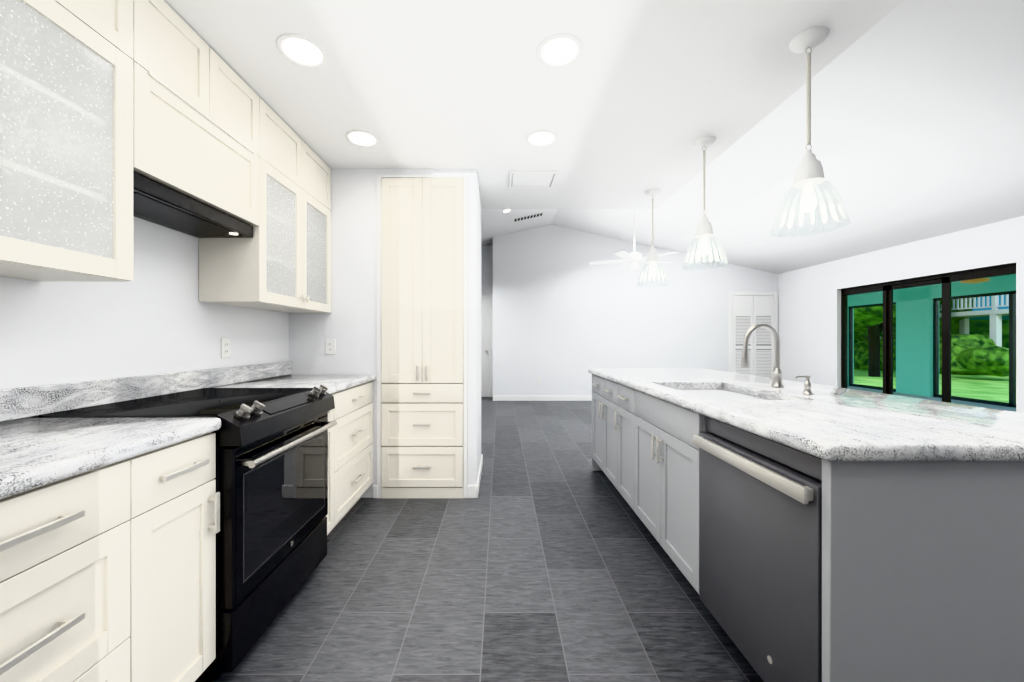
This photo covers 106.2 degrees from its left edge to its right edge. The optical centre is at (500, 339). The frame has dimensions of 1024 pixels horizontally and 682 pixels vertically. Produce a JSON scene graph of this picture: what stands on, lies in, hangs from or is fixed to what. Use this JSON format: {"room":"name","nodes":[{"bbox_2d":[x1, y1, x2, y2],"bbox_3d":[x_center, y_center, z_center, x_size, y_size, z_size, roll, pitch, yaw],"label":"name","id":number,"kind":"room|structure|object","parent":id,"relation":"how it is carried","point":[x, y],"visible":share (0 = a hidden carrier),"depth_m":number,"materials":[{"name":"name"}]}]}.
{"room":"kitchen","nodes":[
{"label":"kitchen","id":0,"kind":"room"},
{"bbox_2d":[0,216,288,419],"bbox_3d":[-1.640,-0.480,2.655,0.140,3.300,10.790,0,0,0],"label":"wall","id":1,"kind":"structure","parent":0,"point":[155,316],"depth_m":1.66,"materials":[{"name":"paint"}]},
{"bbox_2d":[0,0,11,267],"bbox_3d":[-1.410,-0.605,0.698,0.315,0.809,0.517,0,0,0],"label":"upper cabinet","id":2,"kind":"object","parent":1,"relation":"attached to","point":[5,5],"depth_m":0.99,"materials":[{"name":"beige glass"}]},
{"bbox_2d":[12,0,155,59],"bbox_3d":[-1.410,-1.111,1.103,0.315,0.310,0.524,0,0,0],"label":"upper cabinet","id":3,"kind":"object","parent":1,"relation":"attached to","point":[41,29],"depth_m":1.18,"materials":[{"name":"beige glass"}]},
{"bbox_2d":[0,361,291,420],"bbox_3d":[-1.556,0.205,1.148,0.021,0.098,3.396,0,0,0],"label":"backsplash","id":4,"kind":"structure","parent":1,"relation":"attached to","point":[32,401],"depth_m":1.55,"materials":[{"name":"grey stone"}]},
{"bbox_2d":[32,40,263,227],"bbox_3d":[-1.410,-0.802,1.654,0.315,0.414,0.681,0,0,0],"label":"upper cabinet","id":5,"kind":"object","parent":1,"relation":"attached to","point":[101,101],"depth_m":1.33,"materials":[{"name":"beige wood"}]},
{"bbox_2d":[133,171,252,237],"bbox_3d":[-1.419,-0.555,1.653,0.291,0.065,0.659,0,0,0],"label":"hood insert","id":6,"kind":"object","parent":5,"relation":"attached to","point":[155,202],"visible":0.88,"depth_m":1.63,"materials":[{"name":"black metal"}]},
{"bbox_2d":[156,0,271,163],"bbox_3d":[-1.410,-1.111,1.654,0.315,0.310,0.791,0,0,0],"label":"upper cabinet","id":7,"kind":"object","parent":1,"relation":"attached to","point":[180,47],"depth_m":1.65,"materials":[{"name":"beige wood"}]},
{"bbox_2d":[221,338,229,357],"bbox_3d":[-1.565,0.045,2.190,0.008,0.114,0.070,0,0,0],"label":"electrical outlet plate","id":8,"kind":"object","parent":1,"relation":"attached to","point":[225,347],"depth_m":2.18,"materials":[{"name":"white plastic"}]},
{"bbox_2d":[264,110,307,195],"bbox_3d":[-1.410,-1.111,2.208,0.315,0.310,0.533,0,0,0],"label":"upper cabinet","id":9,"kind":"object","parent":1,"relation":"attached to","point":[287,175],"depth_m":2.27,"materials":[{"name":"beige wood"}]},
{"bbox_2d":[264,146,330,211],"bbox_3d":[-1.410,-1.111,2.607,0.315,0.310,0.479,0,0,0],"label":"upper cabinet","id":10,"kind":"object","parent":1,"relation":"attached to","point":[318,199],"depth_m":2.59,"materials":[{"name":"beige wood"}]},
{"bbox_2d":[289,169,480,497],"bbox_3d":[-0.875,-0.050,3.235,1.389,2.440,0.770,0,0,0],"label":"wall","id":11,"kind":"structure","parent":0,"point":[348,323],"depth_m":2.85,"materials":[{"name":"paint"}]},
{"bbox_2d":[326,339,334,353],"bbox_3d":[-1.260,0.050,2.845,0.070,0.114,0.008,0,0,0],"label":"electrical outlet plate","id":12,"kind":"object","parent":11,"relation":"attached to","point":[330,343],"depth_m":2.84,"materials":[{"name":"white plastic"}]},
{"bbox_2d":[473,454,482,497],"bbox_3d":[-0.178,1.123,3.229,0.023,0.095,0.783,0,0,0],"label":"baseboard","id":13,"kind":"structure","parent":11,"relation":"attached to","point":[475,487],"depth_m":2.94,"materials":[{"name":"white wood"}]},
{"bbox_2d":[195,397,762,681],"bbox_3d":[1.245,1.230,2.700,8.490,0.120,11.000,0,0,0],"label":"floor","id":14,"kind":"structure","parent":0,"point":[543,557],"depth_m":1.79,"materials":[{"name":"tile"}]},
{"bbox_2d":[0,449,163,681],"bbox_3d":[-1.254,0.734,0.764,0.625,0.872,0.547,0,0,0],"label":"base cabinet","id":15,"kind":"object","parent":14,"relation":"on","point":[109,528],"depth_m":0.88,"materials":[{"name":"beige wood"}]},
{"bbox_2d":[0,417,220,500],"bbox_3d":[-1.243,0.275,0.362,0.647,0.042,1.825,0,0,0],"label":"countertop","id":16,"kind":"structure","parent":15,"relation":"on","point":[36,454],"depth_m":0.97,"materials":[{"name":"white stone"}]},
{"bbox_2d":[38,384,336,681],"bbox_3d":[-1.190,0.697,1.641,0.705,0.946,0.724,0,0,0],"label":"range","id":17,"kind":"object","parent":14,"relation":"on","point":[271,478],"visible":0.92,"depth_m":1.46,"materials":[{"name":"black metal"}]},
{"bbox_2d":[164,433,219,681],"bbox_3d":[-1.254,0.734,1.128,0.625,0.872,0.297,0,0,0],"label":"base cabinet","id":18,"kind":"object","parent":14,"relation":"on","point":[191,498],"depth_m":1.17,"materials":[{"name":"beige wood"}]},
{"bbox_2d":[325,393,339,534],"bbox_3d":[-1.254,0.734,2.090,0.625,0.872,0.170,0,0,0],"label":"base cabinet","id":19,"kind":"object","parent":14,"relation":"on","point":[333,516],"depth_m":2.18,"materials":[{"name":"beige wood"}]},
{"bbox_2d":[340,381,372,520],"bbox_3d":[-1.254,0.734,2.486,0.625,0.872,0.719,0,0,0],"label":"base cabinet","id":20,"kind":"object","parent":14,"relation":"on","point":[356,405],"depth_m":2.50,"materials":[{"name":"beige wood"}]},
{"bbox_2d":[212,373,375,394],"bbox_3d":[-1.243,0.275,2.426,0.647,0.042,0.839,0,0,0],"label":"countertop","id":21,"kind":"structure","parent":20,"relation":"on","point":[335,383],"depth_m":2.36,"materials":[{"name":"white stone"}]},
{"bbox_2d":[377,175,466,497],"bbox_3d":[-0.580,-0.027,3.151,0.668,2.394,0.698,0,0,0],"label":"pantry cabinet","id":22,"kind":"object","parent":14,"relation":"on","point":[421,336],"visible":0.98,"depth_m":2.84,"materials":[{"name":"beige wood"}]},
{"bbox_2d":[588,371,1023,681],"bbox_3d":[1.304,0.734,2.202,1.032,0.872,2.495,0,0,0],"label":"kitchen island","id":23,"kind":"object","parent":14,"relation":"on","point":[806,531],"depth_m":0.97,"materials":[{"name":"grey wood"}]},
{"bbox_2d":[588,368,1023,462],"bbox_3d":[1.317,0.278,2.203,1.050,0.047,2.550,0,0,0],"label":"island countertop","id":24,"kind":"structure","parent":23,"relation":"on","point":[842,425],"depth_m":1.25,"materials":[{"name":"white stone"}]},
{"bbox_2d":[741,323,787,386],"bbox_3d":[1.420,0.082,2.098,0.231,0.345,0.096,0,0,0],"label":"faucet","id":25,"kind":"object","parent":24,"relation":"on","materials":[{"name":"silver metal"}]},
{"bbox_2d":[795,375,815,394],"bbox_3d":[1.420,0.210,1.800,0.082,0.090,0.042,0,0,0],"label":"soap dispenser","id":26,"kind":"object","parent":24,"relation":"on","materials":[{"name":"silver metal"}]},
{"bbox_2d":[164,0,1023,273],"bbox_3d":[1.890,-1.795,2.655,7.200,1.111,10.790,0,0,0],"label":"ceiling","id":27,"kind":"structure","parent":0,"point":[633,102],"depth_m":2.36,"materials":[{"name":"paint"}]},
{"bbox_2d":[277,33,327,67],"bbox_3d":[-0.870,-1.266,1.690,0.200,0.006,0.200,0,0,0],"label":"recessed light","id":28,"kind":"object","parent":27,"relation":"in","point":[302,51],"visible":1,"depth_m":1.68,"materials":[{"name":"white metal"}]},
{"bbox_2d":[345,130,378,146],"bbox_3d":[-0.870,-1.266,2.420,0.200,0.006,0.200,0,0,0],"label":"recessed light","id":29,"kind":"object","parent":27,"relation":"in","point":[362,138],"visible":1,"depth_m":2.42,"materials":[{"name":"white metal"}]},
{"bbox_2d":[509,171,557,221],"bbox_3d":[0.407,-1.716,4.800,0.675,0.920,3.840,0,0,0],"label":"air vent","id":30,"kind":"object","parent":27,"relation":"attached to","point":[532,179],"visible":1,"depth_m":3.03,"materials":[{"name":"metal"}]},
{"bbox_2d":[526,130,557,146],"bbox_3d":[0.260,-1.266,2.420,0.200,0.006,0.200,0,0,0],"label":"recessed light","id":31,"kind":"object","parent":27,"relation":"in","point":[541,138],"visible":1,"depth_m":2.42,"materials":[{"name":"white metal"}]},
{"bbox_2d":[537,33,582,67],"bbox_3d":[0.260,-1.266,1.690,0.200,0.006,0.200,0,0,0],"label":"recessed light","id":32,"kind":"object","parent":27,"relation":"in","point":[563,50],"visible":1,"depth_m":1.68,"materials":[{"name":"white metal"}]},
{"bbox_2d":[589,209,677,270],"bbox_3d":[2.002,-1.525,5.788,1.283,0.979,1.226,0,0,0],"label":"ceiling fan","id":33,"kind":"object","parent":27,"relation":"hanging from","point":[634,259],"visible":0.88,"depth_m":5.72,"materials":[{"name":"white metal"}]},
{"bbox_2d":[636,188,669,286],"bbox_3d":[1.300,-0.870,3.280,0.270,0.801,0.270,0,0,0],"label":"pendant light","id":34,"kind":"object","parent":27,"relation":"hanging from","point":[652,259],"visible":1,"depth_m":3.26,"materials":[{"name":"white glass"}]},
{"bbox_2d":[681,136,727,269],"bbox_3d":[1.300,-0.870,2.450,0.270,0.801,0.270,0,0,0],"label":"pendant light","id":35,"kind":"object","parent":27,"relation":"hanging from","point":[704,232],"visible":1,"depth_m":2.43,"materials":[{"name":"white glass"}]},
{"bbox_2d":[770,26,850,236],"bbox_3d":[1.300,-0.870,1.620,0.270,0.801,0.270,0,0,0],"label":"pendant light","id":36,"kind":"object","parent":27,"relation":"hanging from","point":[809,174],"visible":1,"depth_m":1.60,"materials":[{"name":"white glass"}]},
{"bbox_2d":[481,224,777,395],"bbox_3d":[1.950,-0.555,7.710,7.040,3.450,0.620,0,0,0],"label":"wall","id":37,"kind":"structure","parent":0,"point":[566,316],"depth_m":7.40,"materials":[{"name":"paint"}]},
{"bbox_2d":[481,295,492,396],"bbox_3d":[-0.603,0.120,7.856,0.895,2.100,0.085,0,0,0],"label":"door","id":38,"kind":"structure","parent":37,"relation":"attached to","point":[486,346],"depth_m":7.89,"materials":[{"name":"white wood"}]},
{"bbox_2d":[493,396,591,400],"bbox_3d":[2.600,1.123,7.392,5.500,0.095,0.016,0,0,0],"label":"baseboard","id":39,"kind":"structure","parent":37,"relation":"attached to","point":[495,398],"depth_m":7.39,"materials":[{"name":"white wood"}]},
{"bbox_2d":[729,292,777,377],"bbox_3d":[4.870,0.120,7.390,0.940,2.100,0.018,0,0,0],"label":"door","id":40,"kind":"structure","parent":37,"relation":"attached to","point":[746,313],"depth_m":7.39,"materials":[{"name":"white wood"}]},
{"bbox_2d":[778,216,1023,412],"bbox_3d":[5.410,-0.080,2.390,0.120,2.500,10.260,0,0,0],"label":"wall","id":41,"kind":"structure","parent":0,"point":[807,315],"depth_m":5.77,"materials":[{"name":"paint"}]},
{"bbox_2d":[836,261,1017,411],"bbox_3d":[5.415,0.175,5.045,0.131,1.990,2.150,0,0,0],"label":"window frame","id":42,"kind":"structure","parent":41,"relation":"attached to","point":[944,279],"depth_m":5.10,"materials":[{"name":"black metal"}]},
{"label":"outside","id":43,"kind":"structure","parent":0,"visible":0},
{"bbox_2d":[854,369,1008,402],"bbox_3d":[32.740,1.470,16.500,54.520,0.100,57.000,0,0,0],"label":"lawn","id":44,"kind":"structure","parent":43,"point":[983,393],"depth_m":12.27,"materials":[{"name":"green plant"}]},
{"bbox_2d":[848,274,1015,411],"bbox_3d":[26.740,-6.342,23.000,42.520,16.976,46.000,0,0,0],"label":"scenery","id":45,"kind":"object","parent":44,"relation":"on","point":[926,322],"depth_m":9.38,"materials":[{"name":"plant"}]}
]}

